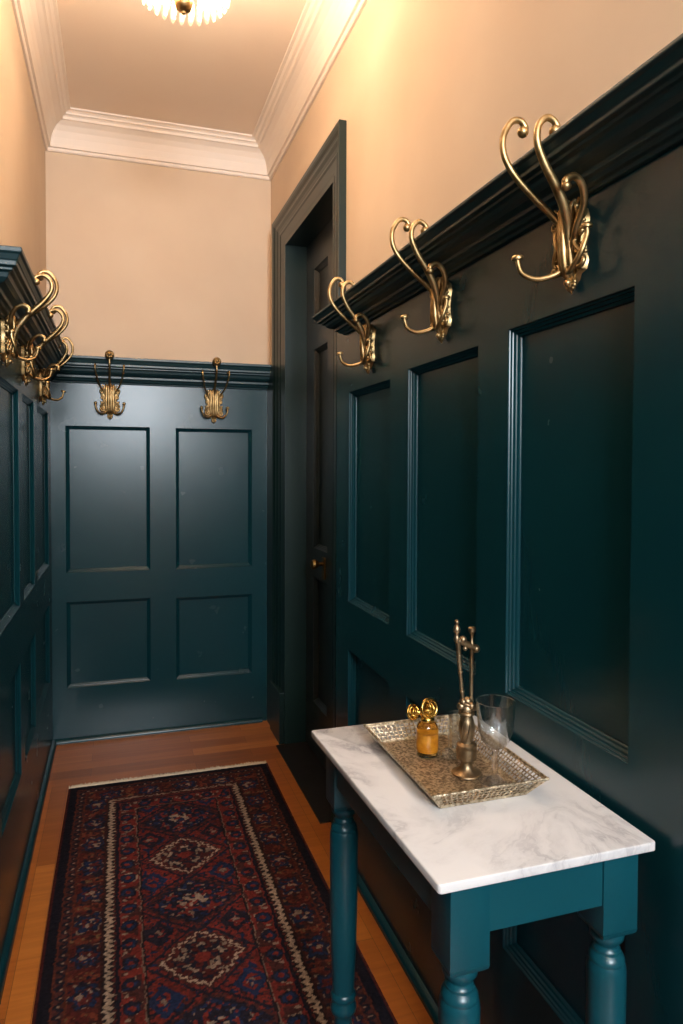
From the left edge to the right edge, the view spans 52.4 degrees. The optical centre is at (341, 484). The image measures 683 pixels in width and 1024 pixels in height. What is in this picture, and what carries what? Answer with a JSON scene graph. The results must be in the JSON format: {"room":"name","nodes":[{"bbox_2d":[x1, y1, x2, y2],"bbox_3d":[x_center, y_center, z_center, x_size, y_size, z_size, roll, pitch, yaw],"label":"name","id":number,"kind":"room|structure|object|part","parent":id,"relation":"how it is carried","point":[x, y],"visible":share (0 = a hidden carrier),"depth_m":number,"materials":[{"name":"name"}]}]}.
{"room":"entrance hallway","nodes":[
{"label":"entrance hallway","id":0,"kind":"room"},
{"bbox_2d":[0,0,45,297],"bbox_3d":[-0.614,-0.187,0.572,0.150,3.140,6.375,0,2,-18],"label":"wall","id":1,"kind":"structure","parent":0,"point":[22,149],"depth_m":2.50,"materials":[{"name":"beige paint"}]},
{"bbox_2d":[0,318,52,960],"bbox_3d":[-1.177,0.369,2.594,0.018,1.923,1.840,0,2,-18],"label":"wall paneling","id":2,"kind":"structure","parent":1,"relation":"attached to","point":[26,696],"depth_m":2.38,"materials":[{"name":"teal paint"}]},
{"bbox_3d":[-1.030,0.052,2.134,0.018,0.736,0.436,0,2,-18],"label":"panel moulding","id":3,"kind":"part","parent":2,"relation":"part of","materials":[{"name":"teal paint"}]},
{"bbox_3d":[-1.032,0.799,2.153,0.018,0.391,0.436,0,2,-18],"label":"panel moulding","id":4,"kind":"part","parent":2,"relation":"part of","materials":[{"name":"teal paint"}]},
{"bbox_3d":[-1.181,0.040,2.600,0.018,0.736,0.356,0,2,-18],"label":"panel moulding","id":5,"kind":"part","parent":2,"relation":"part of","materials":[{"name":"teal paint"}]},
{"bbox_3d":[-1.183,0.787,2.619,0.018,0.391,0.356,0,2,-18],"label":"panel moulding","id":6,"kind":"part","parent":2,"relation":"part of","materials":[{"name":"teal paint"}]},
{"bbox_3d":[-1.343,0.026,3.104,0.018,0.736,0.476,0,2,-18],"label":"panel moulding","id":7,"kind":"part","parent":2,"relation":"part of","materials":[{"name":"teal paint"}]},
{"bbox_3d":[-1.346,0.774,3.123,0.018,0.391,0.476,0,2,-18],"label":"panel moulding","id":8,"kind":"part","parent":2,"relation":"part of","materials":[{"name":"teal paint"}]},
{"bbox_2d":[0,740,56,1003],"bbox_3d":[-1.171,1.317,2.650,0.020,0.023,1.785,0,2,-18],"label":"baseboard","id":9,"kind":"structure","parent":1,"relation":"attached to","point":[9,942],"depth_m":2.31,"materials":[{"name":"teal paint"}]},
{"bbox_2d":[1,270,58,367],"bbox_3d":[-0.910,-0.490,2.029,0.153,0.298,0.143,0,2,-18],"label":"coat hook","id":10,"kind":"object","parent":1,"relation":"attached to","point":[10,327],"visible":0.98,"depth_m":2.02,"materials":[{"name":"gold metal"}]},
{"bbox_2d":[0,245,68,380],"bbox_3d":[-1.128,-0.552,2.581,0.109,0.121,1.846,0,2,-18],"label":"trim","id":11,"kind":"structure","parent":1,"relation":"attached to","point":[17,279],"depth_m":2.01,"materials":[{"name":"teal paint"}]},
{"bbox_2d":[11,0,70,150],"bbox_3d":[-0.478,-1.670,0.577,0.126,0.174,6.075,0,2,-18],"label":"trim","id":12,"kind":"structure","parent":1,"relation":"attached to","point":[37,21],"depth_m":2.83,"materials":[{"name":"beige paint"}]},
{"bbox_2d":[21,305,68,385],"bbox_3d":[-1.047,-0.495,2.453,0.153,0.298,0.143,0,2,-18],"label":"coat hook","id":13,"kind":"object","parent":1,"relation":"attached to","point":[28,350],"visible":0.88,"depth_m":2.44,"materials":[{"name":"gold metal"}]},
{"bbox_2d":[39,337,73,405],"bbox_3d":[-1.236,-0.497,3.012,0.137,0.310,0.143,0,2,-18],"label":"coat hook","id":14,"kind":"object","parent":1,"relation":"attached to","point":[45,393],"visible":0.87,"depth_m":2.99,"materials":[{"name":"gold metal"}]},
{"bbox_2d":[45,151,270,364],"bbox_3d":[-0.791,-0.269,3.785,1.490,3.140,0.150,0,2,-18],"label":"wall","id":15,"kind":"structure","parent":0,"point":[146,261],"depth_m":3.63,"materials":[{"name":"beige paint"}]},
{"bbox_2d":[94,350,125,418],"bbox_3d":[-1.157,-0.495,3.463,0.153,0.335,0.159,0,2,-18],"label":"coat hook","id":16,"kind":"object","parent":15,"relation":"attached to","point":[109,393],"visible":1,"depth_m":3.51,"materials":[{"name":"gold metal"}]},
{"bbox_2d":[50,381,266,739],"bbox_3d":[-0.923,0.342,3.661,1.121,1.923,0.035,0,2,-18],"label":"wall paneling","id":17,"kind":"structure","parent":15,"relation":"attached to","point":[159,508],"depth_m":3.63,"materials":[{"name":"teal paint"}]},
{"bbox_3d":[-1.195,0.073,3.561,0.415,0.749,0.026,0,2,-18],"label":"panel moulding","id":18,"kind":"part","parent":17,"relation":"part of","materials":[{"name":"teal paint"}]},
{"bbox_3d":[-1.198,0.810,3.580,0.415,0.444,0.026,0,2,-18],"label":"panel moulding","id":19,"kind":"part","parent":17,"relation":"part of","materials":[{"name":"teal paint"}]},
{"bbox_3d":[-0.686,0.814,3.745,0.410,0.440,0.026,0,2,-18],"label":"panel moulding","id":20,"kind":"part","parent":17,"relation":"part of","materials":[{"name":"teal paint"}]},
{"bbox_3d":[-0.683,0.073,3.727,0.410,0.750,0.026,0,2,-18],"label":"panel moulding","id":21,"kind":"part","parent":17,"relation":"part of","materials":[{"name":"teal paint"}]},
{"bbox_2d":[47,107,269,180],"bbox_3d":[-0.910,-1.747,3.562,1.140,0.174,0.126,0,2,-18],"label":"trim","id":22,"kind":"structure","parent":15,"relation":"attached to","point":[81,132],"depth_m":3.56,"materials":[{"name":"beige paint"}]},
{"bbox_2d":[54,717,262,744],"bbox_3d":[-0.944,1.293,3.651,1.067,0.023,0.020,0,2,-18],"label":"baseboard","id":23,"kind":"structure","parent":15,"relation":"attached to","point":[257,719],"depth_m":3.64,"materials":[{"name":"teal paint"}]},
{"bbox_2d":[52,355,270,389],"bbox_3d":[-0.904,-0.575,3.590,1.120,0.125,0.134,0,2,-18],"label":"trim","id":24,"kind":"structure","parent":15,"relation":"attached to","point":[79,369],"depth_m":3.56,"materials":[{"name":"teal paint"}]},
{"bbox_2d":[200,357,229,423],"bbox_3d":[-0.658,-0.491,3.624,0.153,0.335,0.159,0,2,-18],"label":"coat hook","id":25,"kind":"object","parent":15,"relation":"attached to","point":[213,398],"visible":1,"depth_m":3.67,"materials":[{"name":"gold metal"}]},
{"bbox_2d":[57,0,306,134],"bbox_3d":[0.108,-1.809,0.736,1.640,0.100,6.425,0,2,-18],"label":"ceiling","id":26,"kind":"structure","parent":0,"point":[215,65],"depth_m":2.95,"materials":[{"name":"beige paint"}]},
{"bbox_2d":[174,0,204,14],"bbox_3d":[-0.464,-1.588,2.037,0.274,0.411,0.273,0,1,-10],"label":"chandelier","id":27,"kind":"object","parent":26,"relation":"hanging from","point":[184,7],"visible":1,"depth_m":2.03,"materials":[{"name":"gold metal"}]},
{"bbox_2d":[0,720,433,1023],"bbox_3d":[0.097,1.430,0.818,1.640,0.100,6.425,0,2,-18],"label":"floor","id":28,"kind":"structure","parent":0,"point":[137,756],"depth_m":2.78,"materials":[{"name":"brown wood"}]},
{"bbox_2d":[32,760,397,1023],"bbox_3d":[-0.373,1.345,1.918,0.883,0.010,2.646,0,2,-18],"label":"rug","id":29,"kind":"object","parent":28,"relation":"on","point":[199,896],"visible":0.98,"depth_m":2.18,"materials":[{"name":"fabric"}]},
{"bbox_2d":[311,713,654,1023],"bbox_3d":[0.200,0.945,1.252,0.373,0.848,0.573,0,2,-18],"label":"console table","id":30,"kind":"object","parent":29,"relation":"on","point":[553,849],"visible":0.92,"depth_m":1.04,"materials":[{"name":"white stone"}]},
{"bbox_3d":[0.004,0.942,1.443,0.061,0.824,0.061,0,2,-18],"label":"leg","id":31,"kind":"part","parent":30,"relation":"part of","materials":[{"name":"teal paint"}]},
{"bbox_2d":[363,713,549,808],"bbox_3d":[0.195,0.502,1.276,0.217,0.036,0.322,0,2,-18],"label":"serving tray","id":32,"kind":"object","parent":30,"relation":"on","point":[434,776],"visible":0.87,"depth_m":1.26,"materials":[{"name":"metal"}]},
{"bbox_2d":[406,697,438,758],"bbox_3d":[0.155,0.460,1.325,0.060,0.109,0.042,1,2,14],"label":"perfume bottle","id":33,"kind":"object","parent":32,"relation":"on","point":[427,743],"visible":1,"depth_m":1.31,"materials":[{"name":"orange glass"}]},
{"bbox_3d":[0.136,0.432,1.321,0.027,0.030,0.021,0,1,0],"label":"knob","id":34,"kind":"part","parent":33,"relation":"part of","materials":[{"name":"gold metal"}]},
{"bbox_2d":[451,619,481,779],"bbox_3d":[0.224,0.377,1.239,0.055,0.280,0.054,0,2,-18],"label":"stand","id":35,"kind":"object","parent":32,"relation":"on","point":[466,749],"visible":0.99,"depth_m":1.23,"materials":[{"name":"gold metal"}]},
{"bbox_3d":[0.211,0.334,1.234,0.020,0.109,0.010,0,2,-18],"label":"slanted rod","id":36,"kind":"part","parent":35,"relation":"part of","materials":[{"name":"gold metal"}]},
{"bbox_3d":[0.225,0.284,1.236,0.048,0.033,0.016,0,2,-18],"label":"cross lever","id":37,"kind":"part","parent":35,"relation":"part of","materials":[{"name":"gold metal"}]},
{"bbox_3d":[0.233,0.320,1.240,0.014,0.135,0.014,0,2,-18],"label":"upright rod","id":38,"kind":"part","parent":35,"relation":"part of","materials":[{"name":"gold metal"}]},
{"bbox_2d":[476,695,515,787],"bbox_3d":[0.269,0.448,1.213,0.068,0.141,0.068,0,2,-18],"label":"wine glass","id":39,"kind":"object","parent":32,"relation":"on","point":[493,778],"visible":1,"depth_m":1.21,"materials":[{"name":"clear glass"}]},
{"bbox_3d":[0.269,0.489,1.214,0.058,0.058,0.058,0,2,-18],"label":"stem and foot","id":40,"kind":"part","parent":39,"relation":"part of","materials":[{"name":"clear glass"}]},
{"bbox_2d":[476,695,515,749],"bbox_3d":[0.269,0.419,1.212,0.068,0.084,0.068,0,2,-18],"label":"bowl","id":41,"kind":"object","parent":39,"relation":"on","point":[494,747],"depth_m":1.21,"materials":[{"name":"clear glass"}]},
{"bbox_3d":[0.166,0.954,0.988,0.061,0.824,0.061,0,2,-18],"label":"leg","id":42,"kind":"part","parent":30,"relation":"part of","materials":[{"name":"teal paint"}]},
{"bbox_3d":[0.403,0.958,1.065,0.061,0.834,0.061,0,2,-18],"label":"leg","id":43,"kind":"part","parent":30,"relation":"part of","materials":[{"name":"teal paint"}]},
{"bbox_2d":[271,0,682,363],"bbox_3d":[0.731,-0.191,0.928,0.350,3.140,6.225,0,2,-18],"label":"wall","id":44,"kind":"structure","parent":0,"point":[426,92],"depth_m":1.79,"materials":[{"name":"beige paint"}]},
{"bbox_2d":[267,364,271,724],"bbox_3d":[-0.377,0.332,3.752,0.027,1.943,0.126,0,2,-18],"label":"trim","id":45,"kind":"structure","parent":44,"relation":"attached to","point":[269,390],"depth_m":3.75,"materials":[{"name":"green paint"}]},
{"bbox_2d":[270,680,283,743],"bbox_3d":[-0.332,1.178,3.610,0.036,0.260,0.228,0,2,-18],"label":"trim","id":46,"kind":"structure","parent":44,"relation":"attached to","point":[276,694],"depth_m":3.55,"materials":[{"name":"green paint"}]},
{"bbox_2d":[276,741,330,823],"bbox_3d":[-0.109,1.317,3.132,0.203,0.006,0.794,0,2,-18],"label":"trim","id":47,"kind":"structure","parent":44,"relation":"attached to","point":[304,765],"depth_m":3.15,"materials":[{"name":"teal wood"}]},
{"bbox_2d":[271,119,346,821],"bbox_3d":[-0.178,-0.017,3.129,0.029,2.673,1.164,0,2,-18],"label":"trim","id":48,"kind":"structure","parent":44,"relation":"attached to","point":[329,162],"depth_m":3.47,"materials":[{"name":"green paint"}]},
{"bbox_2d":[284,176,334,822],"bbox_3d":[-0.084,0.063,3.107,0.160,2.515,0.830,0,2,-18],"label":"trim","id":49,"kind":"structure","parent":44,"relation":"attached to","point":[321,212],"depth_m":3.47,"materials":[{"name":"green paint"}]},
{"bbox_2d":[252,0,367,180],"bbox_3d":[0.487,-1.674,0.888,0.126,0.174,6.075,0,2,-18],"label":"trim","id":50,"kind":"structure","parent":44,"relation":"attached to","point":[323,28],"depth_m":2.90,"materials":[{"name":"beige paint"}]},
{"bbox_2d":[306,218,332,769],"bbox_3d":[-0.068,0.068,3.112,0.107,2.485,0.790,0,2,-18],"label":"door","id":51,"kind":"structure","parent":44,"relation":"in","point":[320,250],"depth_m":3.33,"materials":[{"name":"paint"}]},
{"bbox_3d":[-0.114,0.364,3.179,0.059,0.048,0.048,0,2,-18],"label":"knob","id":52,"kind":"part","parent":51,"relation":"part of","materials":[{"name":"gold metal"}]},
{"bbox_3d":[-0.090,0.752,3.276,0.026,0.616,0.236,0,2,-18],"label":"panel moulding","id":53,"kind":"part","parent":51,"relation":"part of","materials":[{"name":"paint"}]},
{"bbox_3d":[-0.087,-0.171,3.253,0.026,0.961,0.236,0,2,-18],"label":"panel moulding","id":54,"kind":"part","parent":51,"relation":"part of","materials":[{"name":"paint"}]},
{"bbox_3d":[-0.084,-0.903,3.234,0.026,0.266,0.236,0,2,-18],"label":"panel moulding","id":55,"kind":"part","parent":51,"relation":"part of","materials":[{"name":"paint"}]},
{"bbox_3d":[-0.082,0.384,3.190,0.008,0.100,0.040,0,2,-18],"label":"handle plate","id":56,"kind":"part","parent":51,"relation":"part of","materials":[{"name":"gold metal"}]},
{"bbox_2d":[328,277,374,373],"bbox_3d":[0.035,-0.506,2.177,0.137,0.310,0.143,0,2,-18],"label":"coat hook","id":57,"kind":"object","parent":44,"relation":"attached to","point":[366,331],"visible":0.96,"depth_m":2.18,"materials":[{"name":"gold metal"}]},
{"bbox_2d":[357,874,438,1023],"bbox_3d":[0.697,1.383,0.340,0.020,0.023,4.749,0,2,-18],"label":"baseboard","id":58,"kind":"structure","parent":44,"relation":"attached to","point":[412,975],"depth_m":1.97,"materials":[{"name":"teal paint"}]},
{"bbox_2d":[389,217,451,342],"bbox_3d":[0.197,-0.502,1.677,0.137,0.310,0.143,0,2,-18],"label":"coat hook","id":59,"kind":"object","parent":44,"relation":"attached to","point":[440,288],"visible":0.98,"depth_m":1.68,"materials":[{"name":"gold metal"}]},
{"bbox_2d":[312,33,682,334],"bbox_3d":[0.684,-0.509,0.280,0.134,0.077,4.733,0,2,-18],"label":"trim","id":60,"kind":"structure","parent":44,"relation":"attached to","point":[639,119],"depth_m":1.19,"materials":[{"name":"teal paint"}]},
{"bbox_2d":[336,143,682,1023],"bbox_3d":[0.727,0.433,0.325,0.035,1.923,4.749,0,2,-18],"label":"wall paneling","id":61,"kind":"structure","parent":44,"relation":"attached to","point":[515,477],"depth_m":1.35,"materials":[{"name":"teal paint"}]},
{"bbox_3d":[0.094,0.772,2.274,0.026,0.378,0.391,0,2,-18],"label":"panel moulding","id":62,"kind":"part","parent":61,"relation":"part of","materials":[{"name":"teal paint"}]},
{"bbox_3d":[0.097,0.048,2.256,0.026,0.740,0.391,0,2,-18],"label":"panel moulding","id":63,"kind":"part","parent":61,"relation":"part of","materials":[{"name":"teal paint"}]},
{"bbox_3d":[0.255,0.785,1.777,0.026,0.378,0.402,0,2,-18],"label":"panel moulding","id":64,"kind":"part","parent":61,"relation":"part of","materials":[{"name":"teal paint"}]},
{"bbox_3d":[0.257,0.055,1.758,0.026,0.752,0.402,0,2,-18],"label":"panel moulding","id":65,"kind":"part","parent":61,"relation":"part of","materials":[{"name":"teal paint"}]},
{"bbox_3d":[0.411,0.798,1.294,0.026,0.378,0.374,0,2,-18],"label":"panel moulding","id":66,"kind":"part","parent":61,"relation":"part of","materials":[{"name":"teal paint"}]},
{"bbox_3d":[0.414,0.062,1.275,0.026,0.764,0.374,0,2,-18],"label":"panel moulding","id":67,"kind":"part","parent":61,"relation":"part of","materials":[{"name":"teal paint"}]},
{"bbox_2d":[499,114,592,293],"bbox_3d":[0.355,-0.489,1.188,0.137,0.310,0.143,0,2,-18],"label":"coat hook","id":68,"kind":"object","parent":44,"relation":"attached to","point":[571,226],"visible":0.98,"depth_m":1.20,"materials":[{"name":"gold metal"}]}
]}

